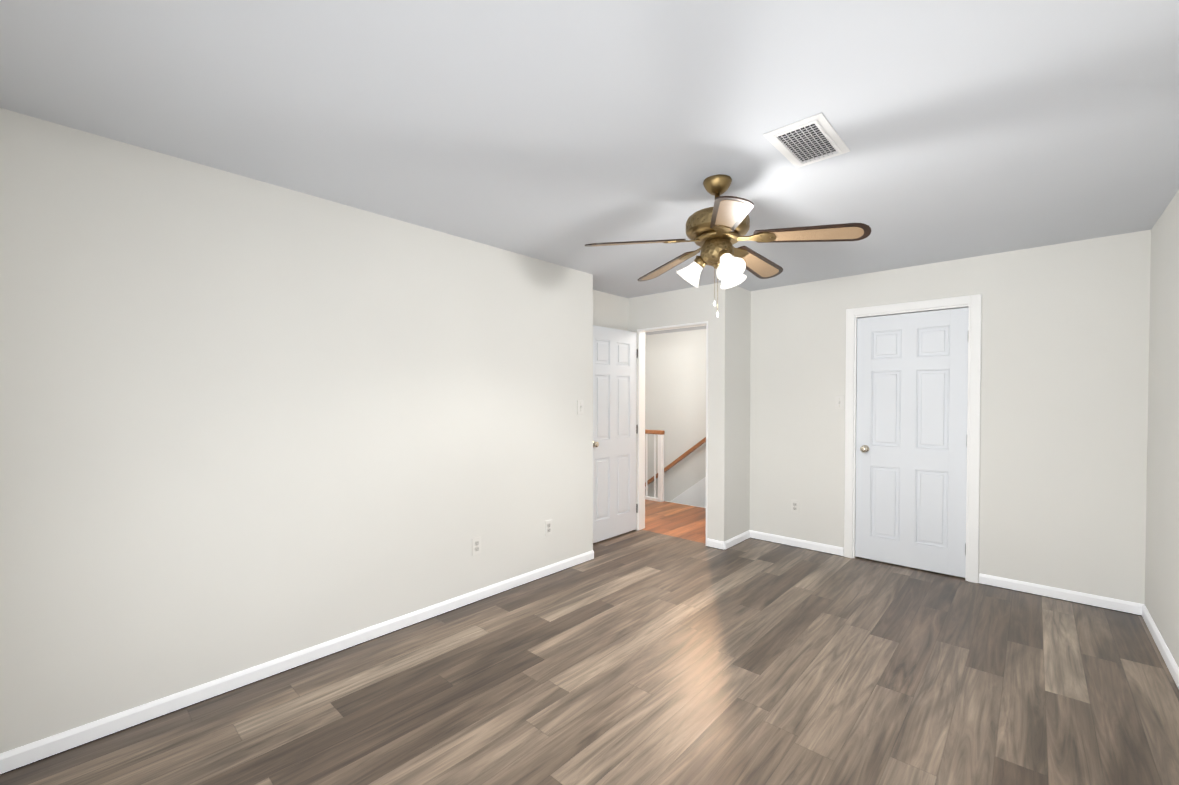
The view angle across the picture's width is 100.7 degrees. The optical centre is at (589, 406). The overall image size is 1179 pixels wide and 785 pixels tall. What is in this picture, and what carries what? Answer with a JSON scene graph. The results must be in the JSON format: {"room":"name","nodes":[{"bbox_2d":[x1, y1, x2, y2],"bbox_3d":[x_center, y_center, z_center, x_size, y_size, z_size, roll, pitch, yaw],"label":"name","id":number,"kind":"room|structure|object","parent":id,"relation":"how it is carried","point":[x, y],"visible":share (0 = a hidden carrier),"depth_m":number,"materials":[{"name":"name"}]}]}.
{"room":"empty bedroom","nodes":[
{"label":"empty bedroom","id":0,"kind":"room"},
{"bbox_2d":[0,108,592,753],"bbox_3d":[-1.343,0.113,3.032,0.470,2.440,3.560,1,1,42],"label":"wall","id":1,"kind":"structure","parent":0,"point":[246,422],"depth_m":2.32,"materials":[{"name":"paint"}]},
{"bbox_2d":[0,550,593,774],"bbox_3d":[-1.124,1.298,2.931,0.013,0.074,3.440,1,1,42],"label":"baseboard","id":2,"kind":"structure","parent":1,"relation":"attached to","point":[28,754],"depth_m":2.33,"materials":[{"name":"paint"}]},
{"bbox_2d":[472,536,480,555],"bbox_3d":[-0.768,0.951,3.319,0.011,0.118,0.072,1,1,42],"label":"electrical outlet","id":3,"kind":"object","parent":1,"relation":"attached to","point":[476,545],"visible":1,"depth_m":3.31,"materials":[{"name":"white plastic"}]},
{"bbox_2d":[545,519,551,535],"bbox_3d":[-0.320,0.949,3.811,0.011,0.118,0.072,1,1,42],"label":"electrical outlet","id":4,"kind":"object","parent":1,"relation":"attached to","point":[548,527],"visible":1,"depth_m":3.81,"materials":[{"name":"white plastic"}]},
{"bbox_2d":[577,400,582,413],"bbox_3d":[-0.071,0.009,4.060,0.025,0.118,0.072,1,1,42],"label":"light switch","id":5,"kind":"object","parent":1,"relation":"attached to","point":[579,406],"visible":1,"depth_m":4.05,"materials":[{"name":"white plastic"}]},
{"bbox_2d":[0,499,1178,784],"bbox_3d":[-0.088,1.376,3.538,6.170,0.100,5.970,1,1,42],"label":"floor","id":6,"kind":"structure","parent":0,"point":[640,657],"depth_m":2.28,"materials":[{"name":"wood"}]},
{"bbox_2d":[645,429,664,501],"bbox_3d":[0.361,0.794,7.090,1.700,0.955,0.064,1,1,42],"label":"stair rail","id":7,"kind":"object","parent":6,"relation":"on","point":[661,433],"visible":0.25,"depth_m":6.54,"materials":[{"name":"paint"}]},
{"bbox_2d":[0,0,1178,334],"bbox_3d":[0.340,-1.171,3.969,6.170,0.100,7.240,1,1,42],"label":"ceiling","id":8,"kind":"structure","parent":0,"point":[560,132],"depth_m":1.79,"materials":[{"name":"paint"}]},
{"bbox_2d":[585,174,870,317],"bbox_3d":[0.660,-0.762,2.409,1.247,0.670,1.208,1,1,42],"label":"fan","id":9,"kind":"object","parent":8,"relation":"hanging from","point":[718,230],"visible":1,"depth_m":2.29,"materials":[{"name":"gold metal"}]},
{"bbox_2d":[763,112,849,167],"bbox_3d":[0.905,-1.085,2.022,0.225,0.012,0.380,1,1,42],"label":"ceiling vent","id":10,"kind":"object","parent":8,"relation":"in","point":[809,140],"visible":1,"depth_m":2.00,"materials":[{"name":"white metal"}]},
{"bbox_2d":[593,290,627,330],"bbox_3d":[0.087,0.085,4.888,0.085,2.440,1.110,1,1,42],"label":"wall","id":11,"kind":"structure","parent":0,"point":[610,310],"depth_m":4.95,"materials":[{"name":"paint"}]},
{"bbox_2d":[629,330,637,529],"bbox_3d":[0.494,0.251,5.189,0.115,2.100,0.120,1,1,42],"label":"wall","id":12,"kind":"structure","parent":0,"point":[636,435],"depth_m":5.12,"materials":[{"name":"paint"}]},
{"bbox_2d":[593,325,637,542],"bbox_3d":[0.226,0.265,4.836,0.167,2.058,0.772,1,1,42],"label":"open door","id":13,"kind":"structure","parent":12,"relation":"in","point":[615,430],"depth_m":4.83,"materials":[{"name":"paint"}]},
{"bbox_2d":[628,285,707,330],"bbox_3d":[0.797,-0.965,4.894,0.935,0.340,0.120,1,1,42],"label":"wall","id":14,"kind":"structure","parent":0,"point":[680,306],"depth_m":4.82,"materials":[{"name":"paint"}]},
{"bbox_2d":[637,321,707,545],"bbox_3d":[0.840,0.255,4.874,0.820,2.100,0.120,1,1,42],"label":"door frame","id":15,"kind":"structure","parent":14,"relation":"attached to","point":[641,436],"depth_m":5.12,"materials":[{"name":"paint"}]},
{"bbox_2d":[645,329,705,501],"bbox_3d":[1.727,0.845,7.551,3.440,4.040,0.120,1,1,42],"label":"wall","id":16,"kind":"structure","parent":0,"point":[675,386],"depth_m":7.77,"materials":[{"name":"paint"}]},
{"bbox_2d":[645,437,705,507],"bbox_3d":[0.930,1.826,8.136,3.230,3.449,0.110,1,1,42],"label":"stair rail","id":17,"kind":"object","parent":16,"relation":"attached to","point":[694,495],"visible":0.08,"depth_m":7.55,"materials":[{"name":"paint"}]},
{"bbox_2d":[707,282,750,549],"bbox_3d":[2.030,0.077,5.444,0.170,2.440,2.570,1,1,42],"label":"wall","id":18,"kind":"structure","parent":0,"point":[728,481],"depth_m":4.53,"materials":[{"name":"paint"}]},
{"bbox_2d":[707,538,723,549],"bbox_3d":[1.161,1.274,4.507,0.170,0.074,0.013,1,1,42],"label":"baseboard","id":19,"kind":"structure","parent":18,"relation":"attached to","point":[716,544],"depth_m":4.50,"materials":[{"name":"paint"}]},
{"bbox_2d":[724,530,749,549],"bbox_3d":[1.415,1.272,4.650,0.013,0.074,0.540,1,1,42],"label":"baseboard","id":20,"kind":"structure","parent":18,"relation":"attached to","point":[736,540],"depth_m":4.63,"materials":[{"name":"paint"}]},
{"bbox_2d":[750,230,1150,603],"bbox_3d":[2.597,0.099,4.002,2.610,2.440,0.120,1,1,42],"label":"wall","id":21,"kind":"structure","parent":0,"point":[1064,406],"depth_m":3.47,"materials":[{"name":"paint"}]},
{"bbox_2d":[791,500,798,512],"bbox_3d":[1.914,0.934,4.548,0.072,0.118,0.011,1,1,42],"label":"electrical outlet","id":22,"kind":"object","parent":21,"relation":"attached to","point":[794,506],"visible":1,"depth_m":4.54,"materials":[{"name":"white plastic"}]},
{"bbox_2d":[750,530,843,555],"bbox_3d":[1.905,1.273,4.560,0.860,0.074,0.013,1,1,42],"label":"baseboard","id":23,"kind":"structure","parent":21,"relation":"attached to","point":[815,546],"depth_m":4.53,"materials":[{"name":"paint"}]},
{"bbox_2d":[835,396,843,408],"bbox_3d":[2.187,-0.034,4.275,0.072,0.118,0.025,1,1,42],"label":"light switch","id":24,"kind":"object","parent":21,"relation":"attached to","point":[839,402],"visible":1,"depth_m":4.28,"materials":[{"name":"white plastic"}]},
{"bbox_2d":[855,308,968,577],"bbox_3d":[2.579,0.278,3.949,0.772,2.058,0.101,1,1,42],"label":"closed door","id":25,"kind":"structure","parent":21,"relation":"in","point":[911,430],"depth_m":3.94,"materials":[{"name":"paint"}]},
{"bbox_2d":[844,294,981,582],"bbox_3d":[2.607,0.242,3.985,0.918,2.154,0.136,1,1,42],"label":"door frame","id":26,"kind":"structure","parent":21,"relation":"attached to","point":[975,301],"depth_m":3.72,"materials":[{"name":"paint"}]},
{"bbox_2d":[979,574,1143,615],"bbox_3d":[3.214,1.291,3.369,0.820,0.074,0.013,1,1,42],"label":"baseboard","id":27,"kind":"structure","parent":21,"relation":"attached to","point":[1079,597],"depth_m":3.34,"materials":[{"name":"paint"}]},
{"bbox_2d":[1145,190,1178,666],"bbox_3d":[1.893,0.141,1.202,0.120,2.440,5.210,1,1,42],"label":"wall","id":28,"kind":"structure","parent":0,"point":[1162,561],"depth_m":2.69,"materials":[{"name":"paint"}]},
{"bbox_2d":[1142,604,1178,688],"bbox_3d":[1.844,1.323,1.264,0.013,0.074,4.970,1,1,42],"label":"baseboard","id":29,"kind":"structure","parent":28,"relation":"attached to","point":[1170,662],"depth_m":2.62,"materials":[{"name":"paint"}]}
]}

